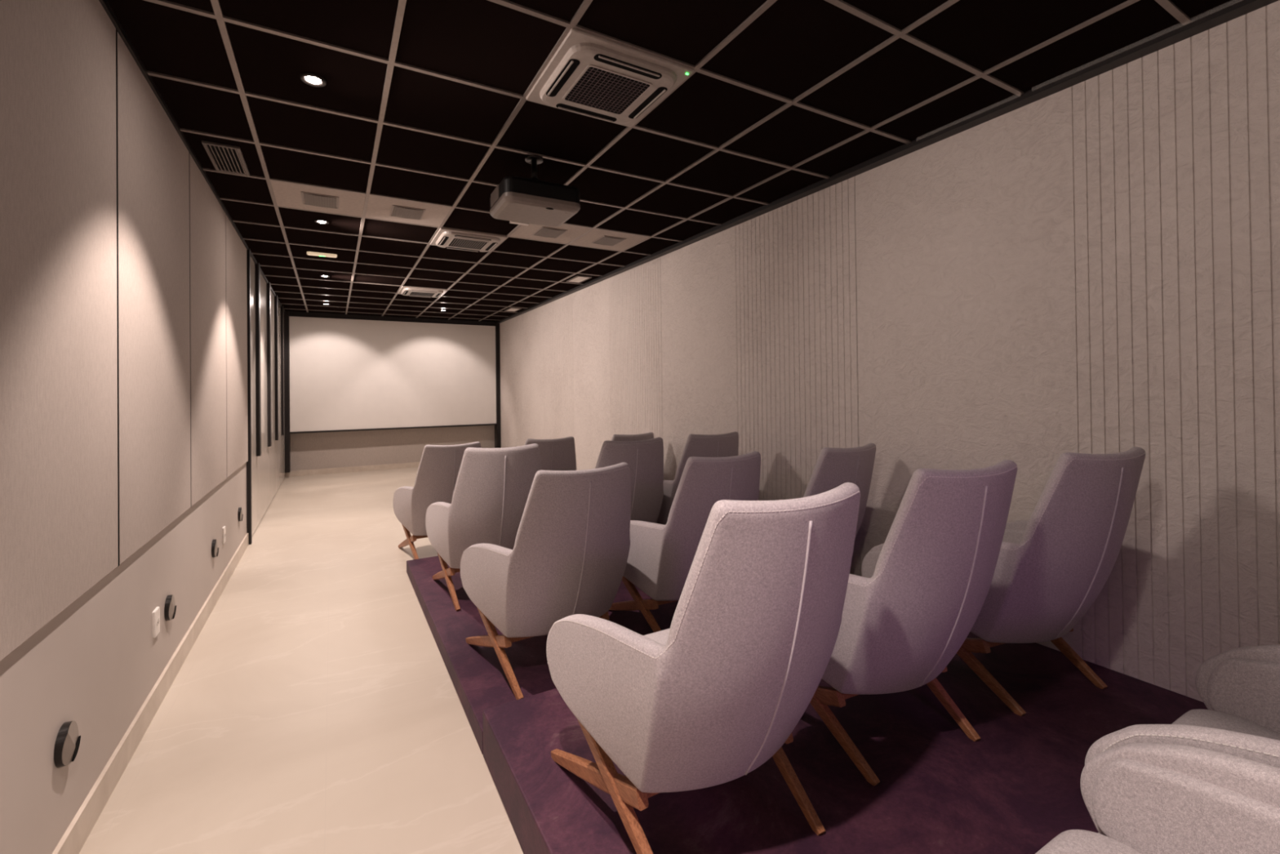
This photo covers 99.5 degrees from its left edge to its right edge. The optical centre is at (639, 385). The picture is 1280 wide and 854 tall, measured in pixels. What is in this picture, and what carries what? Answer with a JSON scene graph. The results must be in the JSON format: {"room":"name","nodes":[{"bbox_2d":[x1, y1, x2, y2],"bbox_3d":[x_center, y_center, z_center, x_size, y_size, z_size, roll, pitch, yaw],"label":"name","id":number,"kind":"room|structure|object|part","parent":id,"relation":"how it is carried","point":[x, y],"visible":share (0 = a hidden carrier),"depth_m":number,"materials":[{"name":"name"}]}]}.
{"room":"auditorium","nodes":[
{"label":"auditorium","id":0,"kind":"room"},
{"bbox_2d":[0,422,284,853],"bbox_3d":[-2.820,0.027,3.268,0.200,3.022,14.470,0,-1,-30],"label":"wall","id":1,"kind":"structure","parent":0,"point":[95,664],"depth_m":1.92,"materials":[{"name":"paint"}]},
{"bbox_2d":[0,0,118,661],"bbox_3d":[-1.726,-0.350,1.560,0.017,2.080,1.210,0,-1,-30],"label":"acoustic panel","id":2,"kind":"object","parent":1,"relation":"attached to","point":[59,353],"visible":1,"depth_m":1.61,"materials":[{"name":"fabric"}]},
{"bbox_2d":[53,720,80,767],"bbox_3d":[-1.785,1.117,1.689,0.024,0.124,0.124,0,-1,-30],"label":"step light","id":3,"kind":"object","parent":1,"relation":"attached to","point":[68,736],"visible":1,"depth_m":1.67,"materials":[{"name":"black metal"}]},
{"bbox_3d":[-1.778,1.117,1.694,0.007,0.122,0.122,0,-1,-30],"label":"plate","id":4,"kind":"part","parent":3,"relation":"part of","materials":[{"name":"brown metal"}]},
{"bbox_2d":[52,533,248,853],"bbox_3d":[-1.506,1.449,1.193,0.014,0.115,9.600,0,-1,-30],"label":"baseboard","id":5,"kind":"structure","parent":1,"relation":"attached to","point":[75,836],"depth_m":2.25,"materials":[{"name":"ceramic"}]},
{"bbox_2d":[117,32,191,564],"bbox_3d":[-2.336,-0.335,2.631,0.017,2.080,1.215,0,-1,-30],"label":"acoustic panel","id":6,"kind":"object","parent":1,"relation":"attached to","point":[153,159],"visible":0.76,"depth_m":2.48,"materials":[{"name":"fabric"}]},
{"bbox_2d":[152,606,159,638],"bbox_3d":[-2.290,1.121,2.564,0.013,0.124,0.080,0,-1,-30],"label":"wall socket","id":7,"kind":"object","parent":1,"relation":"attached to","point":[156,613],"visible":1,"depth_m":2.54,"materials":[{"name":"white plastic"}]},
{"bbox_2d":[164,594,176,620],"bbox_3d":[-2.396,1.133,2.763,0.024,0.124,0.124,0,-1,-30],"label":"step light","id":8,"kind":"object","parent":1,"relation":"attached to","point":[170,610],"visible":1,"depth_m":2.73,"materials":[{"name":"black metal"}]},
{"bbox_3d":[-2.389,1.133,2.767,0.007,0.122,0.122,0,-1,-30],"label":"plate","id":9,"kind":"part","parent":8,"relation":"part of","materials":[{"name":"brown metal"}]},
{"bbox_2d":[115,29,248,566],"bbox_3d":[-2.642,-0.327,3.167,0.015,2.080,4.947,0,-1,-30],"label":"trim","id":10,"kind":"structure","parent":1,"relation":"attached to","point":[116,29],"depth_m":2.10,"materials":[{"name":"black metal"}]},
{"bbox_2d":[189,153,226,506],"bbox_3d":[-2.949,-0.319,3.709,0.017,2.080,1.225,0,-1,-30],"label":"acoustic panel","id":11,"kind":"object","parent":1,"relation":"attached to","point":[207,216],"visible":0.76,"depth_m":3.59,"materials":[{"name":"fabric"}]},
{"bbox_2d":[211,538,218,557],"bbox_3d":[-2.997,1.148,3.819,0.024,0.124,0.124,0,-1,-30],"label":"step light","id":12,"kind":"object","parent":1,"relation":"attached to","point":[215,549],"visible":1,"depth_m":3.79,"materials":[{"name":"black metal"}]},
{"bbox_3d":[-2.990,1.148,3.823,0.007,0.122,0.122,0,-1,-30],"label":"plate","id":13,"kind":"part","parent":12,"relation":"part of","materials":[{"name":"brown metal"}]},
{"bbox_2d":[222,525,226,543],"bbox_3d":[-3.204,1.152,4.172,0.013,0.124,0.080,0,-1,-30],"label":"wall socket","id":14,"kind":"object","parent":1,"relation":"attached to","point":[224,528],"visible":1,"depth_m":4.14,"materials":[{"name":"white plastic"}]},
{"bbox_2d":[225,213,248,477],"bbox_3d":[-3.558,-0.304,4.780,0.017,2.080,1.200,0,-1,-30],"label":"acoustic panel","id":15,"kind":"object","parent":1,"relation":"attached to","point":[236,251],"visible":0.79,"depth_m":4.69,"materials":[{"name":"fabric"}]},
{"bbox_2d":[237,506,243,521],"bbox_3d":[-3.598,1.161,4.875,0.024,0.124,0.124,0,-1,-30],"label":"step light","id":16,"kind":"object","parent":1,"relation":"attached to","point":[240,515],"visible":1,"depth_m":4.84,"materials":[{"name":"black metal"}]},
{"bbox_3d":[-3.591,1.161,4.879,0.007,0.122,0.122,0,-1,-30],"label":"plate","id":17,"kind":"part","parent":16,"relation":"part of","materials":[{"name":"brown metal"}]},
{"bbox_2d":[246,248,252,544],"bbox_3d":[-3.888,0.106,5.383,0.035,2.922,0.115,0,-1,-30],"label":"trim","id":18,"kind":"structure","parent":1,"relation":"attached to","point":[249,522],"depth_m":5.34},
{"bbox_2d":[250,257,257,535],"bbox_3d":[-4.098,0.105,5.727,0.012,2.910,0.684,0,-1,-30],"label":"door","id":19,"kind":"structure","parent":1,"relation":"in","point":[254,458],"depth_m":5.75,"materials":[{"name":"paint"}]},
{"bbox_2d":[255,262,261,456],"bbox_3d":[-4.217,-0.286,5.980,0.034,2.122,0.118,0,-1,-30],"label":"wall panel","id":20,"kind":"object","parent":19,"relation":"attached to","point":[258,386],"depth_m":5.93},
{"bbox_2d":[257,273,268,524],"bbox_3d":[-4.565,0.116,6.548,0.012,2.910,1.194,0,-1,-30],"label":"door","id":21,"kind":"structure","parent":1,"relation":"in","point":[263,460],"depth_m":6.59,"materials":[{"name":"paint"}]},
{"bbox_2d":[266,281,271,446],"bbox_3d":[-4.811,-0.271,7.023,0.034,2.122,0.118,0,-1,-30],"label":"wall panel","id":22,"kind":"object","parent":21,"relation":"attached to","point":[268,285],"depth_m":6.97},
{"bbox_2d":[268,291,275,506],"bbox_3d":[-5.126,0.131,7.535,0.012,2.910,1.064,0,-1,-30],"label":"door","id":23,"kind":"structure","parent":1,"relation":"in","point":[272,450],"depth_m":7.60,"materials":[{"name":"paint"}]},
{"bbox_2d":[274,294,278,439],"bbox_3d":[-5.340,-0.258,7.953,0.034,2.122,0.118,0,-1,-30],"label":"wall panel","id":24,"kind":"object","parent":23,"relation":"attached to","point":[276,329],"depth_m":7.90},
{"bbox_2d":[275,302,282,493],"bbox_3d":[-5.658,0.144,8.469,0.012,2.910,1.074,0,-1,-30],"label":"door","id":25,"kind":"structure","parent":1,"relation":"in","point":[278,442],"depth_m":8.55,"materials":[{"name":"paint"}]},
{"bbox_2d":[280,305,284,435],"bbox_3d":[-5.874,-0.244,8.891,0.034,2.122,0.118,0,-1,-30],"label":"wall panel","id":26,"kind":"object","parent":25,"relation":"attached to","point":[282,306],"depth_m":8.84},
{"bbox_2d":[281,311,284,480],"bbox_3d":[-6.068,0.154,9.190,0.012,2.910,0.573,0,-1,-30],"label":"door","id":27,"kind":"structure","parent":1,"relation":"in","point":[282,436],"depth_m":9.24,"materials":[{"name":"paint"}]},
{"bbox_2d":[284,311,290,472],"bbox_3d":[-6.222,0.115,9.546,0.071,2.822,0.190,0,-1,-30],"label":"trim","id":28,"kind":"structure","parent":1,"relation":"attached to","point":[286,350],"depth_m":9.47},
{"bbox_2d":[98,0,1279,323],"bbox_3d":[-1.101,-1.387,4.267,3.795,0.036,14.470,0,-1,-30],"label":"trim","id":29,"kind":"structure","parent":1,"relation":"attached to","point":[1246,6],"depth_m":2.89,"materials":[{"name":"black metal"}]},
{"bbox_2d":[79,466,524,853],"bbox_3d":[-1.066,1.585,4.244,4.395,0.120,15.070,0,-1,-30],"label":"floor","id":30,"kind":"structure","parent":0,"point":[317,708],"depth_m":2.46,"materials":[{"name":"concrete"}]},
{"bbox_2d":[392,441,481,559],"bbox_3d":[-1.809,1.019,4.955,0.738,1.040,0.934,0,-1,-33],"label":"lounge chair","id":31,"kind":"object","parent":30,"relation":"on","point":[439,466],"visible":0.52,"depth_m":4.58,"materials":[{"name":"fabric"}]},
{"bbox_3d":[-2.130,1.425,4.944,0.030,0.236,0.590,0,-1,-36],"label":"leg","id":32,"kind":"part","parent":31,"relation":"part of","materials":[{"name":"brown wood"}]},
{"bbox_3d":[-2.033,1.381,4.800,0.030,0.320,0.514,0,-1,-38],"label":"leg","id":33,"kind":"part","parent":31,"relation":"part of","materials":[{"name":"brown wood"}]},
{"bbox_2d":[406,555,678,754],"bbox_3d":[-0.177,1.464,3.949,2.537,0.098,2.585,0,-1,-30],"label":"platform","id":34,"kind":"object","parent":30,"relation":"on","point":[478,677],"visible":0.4,"depth_m":2.96,"materials":[{"name":"purple carpet"}]},
{"bbox_2d":[425,443,542,611],"bbox_3d":[-1.053,0.903,3.759,0.738,1.040,0.934,0,-1,-29],"label":"lounge chair","id":35,"kind":"object","parent":34,"relation":"on","point":[492,487],"visible":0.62,"depth_m":3.41,"materials":[{"name":"fabric"}]},
{"bbox_3d":[-1.374,1.309,3.772,0.030,0.236,0.590,0,-1,-32],"label":"leg","id":36,"kind":"part","parent":35,"relation":"part of","materials":[{"name":"brown wood"}]},
{"bbox_3d":[-1.287,1.265,3.621,0.030,0.320,0.514,0,-1,-34],"label":"leg","id":37,"kind":"part","parent":35,"relation":"part of","materials":[{"name":"brown wood"}]},
{"bbox_2d":[460,462,631,699],"bbox_3d":[-0.462,0.889,2.772,0.738,1.040,0.934,0,-1,-33],"label":"lounge chair","id":38,"kind":"object","parent":34,"relation":"on","point":[569,555],"visible":0.98,"depth_m":2.45,"materials":[{"name":"fabric"}]},
{"bbox_3d":[-0.783,1.294,2.763,0.030,0.236,0.590,0,-1,-36],"label":"leg","id":39,"kind":"part","parent":38,"relation":"part of","materials":[{"name":"brown wood"}]},
{"bbox_3d":[-0.687,1.250,2.618,0.030,0.320,0.514,0,-1,-38],"label":"leg","id":40,"kind":"part","parent":38,"relation":"part of","materials":[{"name":"brown wood"}]},
{"bbox_3d":[-0.318,1.291,3.063,0.030,0.236,0.590,0,-1,-30],"label":"leg","id":41,"kind":"part","parent":38,"relation":"part of","materials":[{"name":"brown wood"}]},
{"bbox_2d":[595,436,663,523],"bbox_3d":[-0.234,0.896,4.104,0.738,1.040,0.934,0,-1,-29],"label":"lounge chair","id":42,"kind":"object","parent":34,"relation":"on","point":[645,458],"visible":0.38,"depth_m":3.77,"materials":[{"name":"fabric"}]},
{"bbox_2d":[609,451,760,632],"bbox_3d":[0.255,0.884,3.180,0.738,1.040,0.934,0,-1,-29],"label":"lounge chair","id":43,"kind":"object","parent":34,"relation":"on","point":[660,557],"visible":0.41,"depth_m":2.82,"materials":[{"name":"fabric"}]},
{"bbox_3d":[-0.066,1.289,3.193,0.030,0.236,0.590,0,-1,-32],"label":"leg","id":44,"kind":"part","parent":43,"relation":"part of","materials":[{"name":"brown wood"}]},
{"bbox_3d":[0.021,1.246,3.042,0.030,0.320,0.514,0,-1,-34],"label":"leg","id":45,"kind":"part","parent":43,"relation":"part of","materials":[{"name":"brown wood"}]},
{"bbox_2d":[656,431,738,524],"bbox_3d":[0.385,0.893,4.540,0.738,1.040,0.934,0,-1,-29],"label":"lounge chair","id":46,"kind":"object","parent":34,"relation":"on","point":[725,445],"visible":0.2,"depth_m":4.14,"materials":[{"name":"fabric"}]},
{"bbox_2d":[803,442,876,537],"bbox_3d":[1.028,0.877,3.528,0.738,1.040,0.934,0,-1,-32],"label":"lounge chair","id":47,"kind":"object","parent":34,"relation":"on","point":[833,468],"visible":0.1,"depth_m":3.11,"materials":[{"name":"fabric"}]},
{"bbox_2d":[524,436,576,470],"bbox_3d":[-1.023,1.014,5.408,0.738,1.040,0.934,0,-1,-28],"label":"lounge chair","id":48,"kind":"object","parent":30,"relation":"on","point":[557,454],"visible":0.09,"depth_m":5.05,"materials":[{"name":"fabric"}]},
{"bbox_2d":[611,431,653,440],"bbox_3d":[-0.260,1.008,5.808,0.738,1.040,0.934,0,-1,-30],"label":"lounge chair","id":49,"kind":"object","parent":30,"relation":"on","point":[650,435],"visible":0.02,"depth_m":5.39,"materials":[{"name":"fabric"}]},
{"bbox_2d":[482,631,1207,853],"bbox_3d":[1.735,1.369,0.588,2.537,0.190,5.140,0,-1,-30],"label":"platform","id":50,"kind":"object","parent":30,"relation":"on","point":[1013,789],"visible":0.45,"depth_m":1.80,"materials":[{"name":"purple carpet"}]},
{"bbox_2d":[546,482,860,853],"bbox_3d":[0.174,0.781,1.661,0.738,1.040,0.934,0,-1,-30],"label":"lounge chair","id":51,"kind":"object","parent":50,"relation":"on","point":[705,700],"visible":1,"depth_m":1.32,"materials":[{"name":"fabric"}]},
{"bbox_3d":[-0.147,1.186,1.670,0.030,0.236,0.590,0,-1,-33],"label":"leg","id":52,"kind":"part","parent":51,"relation":"part of","materials":[{"name":"brown wood"}]},
{"bbox_3d":[0.149,0.999,1.708,0.688,0.145,0.494,0,-1,-30],"label":"seat","id":53,"kind":"part","parent":51,"relation":"part of","materials":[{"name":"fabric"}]},
{"bbox_3d":[-0.058,1.143,1.520,0.030,0.320,0.514,0,-1,-35],"label":"leg","id":54,"kind":"part","parent":51,"relation":"part of","materials":[{"name":"brown wood"}]},
{"bbox_3d":[0.131,0.956,1.739,0.578,0.160,0.490,0,-1,-30],"label":"seat","id":55,"kind":"part","parent":51,"relation":"part of","materials":[{"name":"fabric"}]},
{"bbox_3d":[0.335,1.183,1.944,0.030,0.236,0.590,0,0,-27],"label":"leg","id":56,"kind":"part","parent":51,"relation":"part of","materials":[{"name":"brown wood"}]},
{"bbox_3d":[0.418,1.139,1.791,0.030,0.320,0.514,0,0,-25],"label":"leg","id":57,"kind":"part","parent":51,"relation":"part of","materials":[{"name":"brown wood"}]},
{"bbox_2d":[809,459,1017,786],"bbox_3d":[0.884,0.776,2.092,0.738,1.040,0.934,0,0,-25],"label":"lounge chair","id":58,"kind":"object","parent":50,"relation":"on","point":[919,593],"visible":0.74,"depth_m":1.73,"materials":[{"name":"fabric"}]},
{"bbox_3d":[0.566,1.182,2.130,0.030,0.236,0.590,0,0,-28],"label":"leg","id":59,"kind":"part","parent":58,"relation":"part of","materials":[{"name":"brown wood"}]},
{"bbox_3d":[0.640,1.138,1.972,0.030,0.320,0.514,0,-1,-30],"label":"leg","id":60,"kind":"part","parent":58,"relation":"part of","materials":[{"name":"brown wood"}]},
{"bbox_3d":[1.139,1.134,2.202,0.030,0.320,0.514,-1,0,-20],"label":"leg","id":61,"kind":"part","parent":58,"relation":"part of","materials":[{"name":"brown wood"}]},
{"bbox_2d":[956,446,1146,715],"bbox_3d":[1.636,0.770,2.442,0.738,1.040,0.934,0,0,-21],"label":"lounge chair","id":62,"kind":"object","parent":50,"relation":"on","point":[1052,566],"visible":0.65,"depth_m":2.08,"materials":[{"name":"fabric"}]},
{"bbox_3d":[1.320,1.176,2.502,0.030,0.236,0.590,0,0,-24],"label":"leg","id":63,"kind":"part","parent":62,"relation":"part of","materials":[{"name":"brown wood"}]},
{"bbox_3d":[1.384,1.132,2.340,0.030,0.320,0.514,0,0,-26],"label":"leg","id":64,"kind":"part","parent":62,"relation":"part of","materials":[{"name":"brown wood"}]},
{"bbox_3d":[1.897,1.128,2.534,0.030,0.320,0.514,-1,0,-16],"label":"leg","id":65,"kind":"part","parent":62,"relation":"part of","materials":[{"name":"brown wood"}]},
{"bbox_2d":[1035,742,1279,853],"bbox_3d":[0.823,0.766,0.697,0.738,1.040,0.934,0,-1,-30],"label":"lounge chair","id":66,"kind":"object","parent":50,"relation":"on","point":[1139,797],"visible":1,"depth_m":1.00,"materials":[{"name":"fabric"}]},
{"bbox_3d":[0.779,0.941,0.775,0.578,0.160,0.490,0,-1,-30],"label":"seat","id":67,"kind":"part","parent":66,"relation":"part of","materials":[{"name":"fabric"}]},
{"bbox_2d":[1084,644,1279,768],"bbox_3d":[1.469,0.761,1.088,0.738,1.040,0.934,0,-1,-30],"label":"lounge chair","id":68,"kind":"object","parent":50,"relation":"on","point":[1239,687],"visible":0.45,"depth_m":1.39,"materials":[{"name":"fabric"}]},
{"bbox_3d":[1.426,0.936,1.166,0.578,0.160,0.490,0,-1,-30],"label":"seat","id":69,"kind":"part","parent":68,"relation":"part of","materials":[{"name":"fabric"}]},
{"bbox_2d":[284,413,494,471],"bbox_3d":[-4.712,0.105,10.630,4.195,3.022,0.200,0,-1,-30],"label":"wall","id":70,"kind":"structure","parent":0,"point":[326,450],"depth_m":10.29,"materials":[{"name":"paint"}]},
{"bbox_2d":[284,462,419,476],"bbox_3d":[-4.642,1.565,10.526,3.795,0.100,0.014,0,-1,-30],"label":"baseboard","id":71,"kind":"structure","parent":70,"relation":"attached to","point":[412,464],"depth_m":10.09,"materials":[{"name":"ceramic"}]},
{"bbox_2d":[288,311,497,433],"bbox_3d":[-4.618,-0.234,10.467,3.630,2.147,0.184,0,-1,-30],"label":"projection screen","id":72,"kind":"object","parent":70,"relation":"attached to","point":[348,372],"visible":1,"depth_m":10.29,"materials":[{"name":"fabric"}]},
{"bbox_3d":[-4.630,-1.264,10.475,3.630,0.086,0.184,0,-1,-30],"label":"frame","id":73,"kind":"part","parent":72,"relation":"part of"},
{"bbox_3d":[-4.606,0.824,10.459,3.630,0.030,0.184,0,-1,-30],"label":"frame","id":74,"kind":"part","parent":72,"relation":"part of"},
{"bbox_2d":[494,321,501,448],"bbox_3d":[-3.001,0.091,11.380,0.078,2.822,0.190,0,-1,-30],"label":"trim","id":75,"kind":"structure","parent":70,"relation":"attached to","point":[497,428],"depth_m":11.30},
{"bbox_2d":[106,0,1231,321],"bbox_3d":[-1.101,-1.460,4.267,4.195,0.114,14.870,0,-1,-30],"label":"ceiling","id":76,"kind":"structure","parent":0,"point":[793,46],"depth_m":2.73,"materials":[{"name":"tile"}]},
{"bbox_2d":[201,140,249,175],"bbox_3d":[-2.530,-1.385,3.321,0.176,0.012,0.450,0,-1,-30],"label":"ceiling vent","id":77,"kind":"object","parent":76,"relation":"in","point":[224,157],"visible":1,"depth_m":3.30,"materials":[{"name":"metal"}]},
{"bbox_2d":[299,72,326,87],"bbox_3d":[-1.505,-1.405,2.494,0.104,0.010,0.104,0,-1,-30],"label":"recessed light","id":78,"kind":"object","parent":76,"relation":"in","point":[311,79],"visible":1,"depth_m":2.49,"materials":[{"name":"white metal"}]},
{"bbox_2d":[270,180,365,217],"bbox_3d":[-2.371,-1.380,4.019,0.571,0.017,0.567,0,-1,-30],"label":"ceiling panel","id":79,"kind":"object","parent":76,"relation":"attached to","point":[286,194],"visible":1,"depth_m":3.99,"materials":[{"name":"tile"}]},
{"bbox_2d":[300,191,338,208],"bbox_3d":[-2.389,-1.381,4.048,0.240,0.007,0.290,0,-1,-30],"label":"grille","id":80,"kind":"object","parent":79,"relation":"attached to","point":[308,198],"depth_m":4.02,"materials":[{"name":"metal"}]},
{"bbox_2d":[314,219,328,224],"bbox_3d":[-2.679,-1.375,4.557,0.104,0.010,0.104,0,-1,-30],"label":"recessed light","id":81,"kind":"object","parent":76,"relation":"in","point":[319,221],"visible":1,"depth_m":4.55,"materials":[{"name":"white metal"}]},
{"bbox_2d":[306,251,337,257],"bbox_3d":[-3.291,-1.350,5.603,0.270,0.030,0.052,0,-1,-30],"label":"recessed light","id":82,"kind":"object","parent":76,"relation":"in","point":[309,253],"visible":1,"depth_m":5.59,"materials":[{"name":"white plastic"}]},
{"bbox_2d":[365,195,451,226],"bbox_3d":[-1.854,-1.384,4.313,0.571,0.017,0.567,0,-1,-30],"label":"ceiling panel","id":83,"kind":"object","parent":76,"relation":"attached to","point":[378,207],"visible":1,"depth_m":4.29,"materials":[{"name":"tile"}]},
{"bbox_2d":[389,204,426,220],"bbox_3d":[-1.867,-1.385,4.345,0.240,0.007,0.290,0,-1,-30],"label":"grille","id":84,"kind":"object","parent":83,"relation":"attached to","point":[395,211],"depth_m":4.32,"materials":[{"name":"metal"}]},
{"bbox_2d":[397,286,447,297],"bbox_3d":[-3.126,-1.327,7.770,0.596,0.046,0.596,0,-1,-30],"label":"air conditioner","id":85,"kind":"object","parent":76,"relation":"attached to","point":[405,291],"visible":1,"depth_m":7.66,"materials":[{"name":"beige plastic"}]},
{"bbox_3d":[-3.125,-1.308,7.770,0.326,0.005,0.326,0,-1,-30],"label":"intake frame","id":86,"kind":"part","parent":85,"relation":"part of","materials":[{"name":"beige plastic"}]},
{"bbox_2d":[430,227,506,252],"bbox_3d":[-1.642,-1.364,5.163,0.596,0.046,0.596,0,-1,-30],"label":"air conditioner","id":87,"kind":"object","parent":76,"relation":"attached to","point":[447,238],"visible":1,"depth_m":5.06,"materials":[{"name":"beige plastic"}]},
{"bbox_2d":[449,239,474,248],"bbox_3d":[-1.642,-1.345,5.163,0.269,0.001,0.308,0,-1,-30],"label":"grille","id":88,"kind":"object","parent":87,"relation":"attached to","point":[460,243],"depth_m":5.15,"materials":[{"name":"beige plastic"}]},
{"bbox_3d":[-1.642,-1.346,5.163,0.326,0.005,0.326,0,-1,-30],"label":"intake frame","id":89,"kind":"part","parent":87,"relation":"part of","materials":[{"name":"beige plastic"}]},
{"bbox_2d":[504,307,521,311],"bbox_3d":[-2.256,-1.341,9.609,0.196,0.009,0.400,0,-1,-30],"label":"ceiling vent","id":90,"kind":"object","parent":76,"relation":"in","point":[510,309],"visible":1,"depth_m":9.59,"materials":[{"name":"metal"}]},
{"bbox_2d":[506,308,519,311],"bbox_3d":[-2.256,-1.341,9.609,0.149,0.008,0.348,0,-1,-30],"label":"grille","id":91,"kind":"object","parent":90,"relation":"attached to","point":[508,309],"depth_m":9.60,"materials":[{"name":"white plastic"}]},
{"bbox_2d":[489,155,580,226],"bbox_3d":[-0.661,-1.230,3.369,0.475,0.364,0.434,0,-1,-29],"label":"projector","id":92,"kind":"object","parent":76,"relation":"hanging from","point":[517,200],"visible":1,"depth_m":3.24,"materials":[{"name":"plastic"}]},
{"bbox_3d":[-0.877,-1.145,3.279,0.007,0.080,0.190,0,-1,-29],"label":"panel","id":93,"kind":"part","parent":92,"relation":"part of","materials":[{"name":"plastic"}]},
{"bbox_2d":[509,223,591,244],"bbox_3d":[-0.818,-1.391,4.902,0.569,0.017,0.567,0,-1,-30],"label":"ceiling panel","id":94,"kind":"object","parent":76,"relation":"attached to","point":[564,233],"visible":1,"depth_m":4.91,"materials":[{"name":"tile"}]},
{"bbox_2d":[532,226,567,238],"bbox_3d":[-0.824,-1.392,4.938,0.240,0.007,0.290,0,-1,-30],"label":"grille","id":95,"kind":"object","parent":94,"relation":"attached to","point":[544,232],"depth_m":4.91,"materials":[{"name":"metal"}]},
{"bbox_2d":[565,275,591,283],"bbox_3d":[-0.798,-1.377,7.045,0.196,0.009,0.400,0,-1,-30],"label":"ceiling vent","id":96,"kind":"object","parent":76,"relation":"in","point":[578,279],"visible":1,"depth_m":7.04,"materials":[{"name":"metal"}]},
{"bbox_2d":[568,276,589,282],"bbox_3d":[-0.797,-1.378,7.045,0.149,0.008,0.348,0,-1,-30],"label":"grille","id":97,"kind":"object","parent":96,"relation":"attached to","point":[575,279],"depth_m":7.04,"materials":[{"name":"white plastic"}]},
{"bbox_2d":[525,28,693,127],"bbox_3d":[-0.159,-1.402,2.556,0.596,0.046,0.596,0,-1,-30],"label":"air conditioner","id":98,"kind":"object","parent":76,"relation":"attached to","point":[589,75],"visible":1,"depth_m":2.46,"materials":[{"name":"beige plastic"}]},
{"bbox_2d":[565,67,648,114],"bbox_3d":[-0.158,-1.382,2.555,0.308,0.002,0.308,0,-1,-30],"label":"grille","id":99,"kind":"object","parent":98,"relation":"attached to","point":[605,90],"depth_m":2.54,"materials":[{"name":"plastic"}]},
{"bbox_3d":[-0.158,-1.383,2.555,0.326,0.005,0.326,0,-1,-30],"label":"intake frame","id":100,"kind":"part","parent":98,"relation":"part of","materials":[{"name":"beige plastic"}]},
{"bbox_2d":[570,229,648,250],"bbox_3d":[-0.303,-1.395,5.235,0.576,0.017,0.576,0,-1,-30],"label":"ceiling panel","id":101,"kind":"object","parent":76,"relation":"attached to","point":[597,238],"visible":1,"depth_m":5.21,"materials":[{"name":"tile"}]},
{"bbox_2d":[591,235,626,246],"bbox_3d":[-0.303,-1.396,5.235,0.240,0.007,0.290,0,-1,-30],"label":"grille","id":102,"kind":"object","parent":101,"relation":"attached to","point":[605,240],"depth_m":5.20,"materials":[{"name":"metal"}]},
{"bbox_2d":[143,0,1190,320],"bbox_3d":[-1.067,-1.400,4.177,3.725,0.011,14.280,0,-1,-30],"label":"grid","id":103,"kind":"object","parent":76,"relation":"attached to","point":[1167,5],"depth_m":2.90,"materials":[{"name":"metal"}]},
{"bbox_2d":[915,0,1244,141],"bbox_3d":[2.043,-1.445,2.409,0.009,0.020,1.730,0,-1,-30],"label":"strip","id":104,"kind":"object","parent":76,"relation":"attached to","point":[1230,3],"visible":1,"depth_m":2.41,"materials":[{"name":"metal"}]},
{"bbox_3d":[0.657,0.002,5.247,0.188,3.022,14.470,0,-1,-30],"label":"wall","id":105,"kind":"structure","parent":0,"visible":0},
{"bbox_2d":[499,315,521,447],"bbox_3d":[-2.562,0.131,10.702,0.012,2.922,1.414,0,-1,-30],"label":"wall panel","id":106,"kind":"object","parent":105,"relation":"attached to","point":[509,330],"visible":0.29,"depth_m":10.65,"materials":[{"name":"grey fabric"}]},
{"bbox_2d":[520,293,573,445],"bbox_3d":[-1.590,0.107,8.995,0.012,2.922,2.505,0,-1,-30],"label":"wall panel","id":107,"kind":"object","parent":105,"relation":"attached to","point":[546,330],"visible":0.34,"depth_m":8.82,"materials":[{"name":"grey fabric"}]},
{"bbox_2d":[572,257,662,470],"bbox_3d":[-0.365,0.076,6.842,0.012,2.922,2.440,0,-1,-30],"label":"wall panel","id":108,"kind":"object","parent":105,"relation":"attached to","point":[616,320],"visible":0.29,"depth_m":6.68,"materials":[{"name":"grey fabric"}]},
{"bbox_2d":[660,176,860,576],"bbox_3d":[0.851,0.045,4.704,0.012,2.922,2.470,0,-1,-30],"label":"wall panel","id":109,"kind":"object","parent":105,"relation":"attached to","point":[759,313],"visible":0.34,"depth_m":4.33,"materials":[{"name":"grey fabric"}]},
{"bbox_2d":[854,0,1279,702],"bbox_3d":[2.071,0.015,2.559,0.012,2.922,2.455,0,-1,-30],"label":"wall panel","id":110,"kind":"object","parent":105,"relation":"attached to","point":[1091,265],"visible":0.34,"depth_m":2.42,"materials":[{"name":"grey fabric"}]}
]}

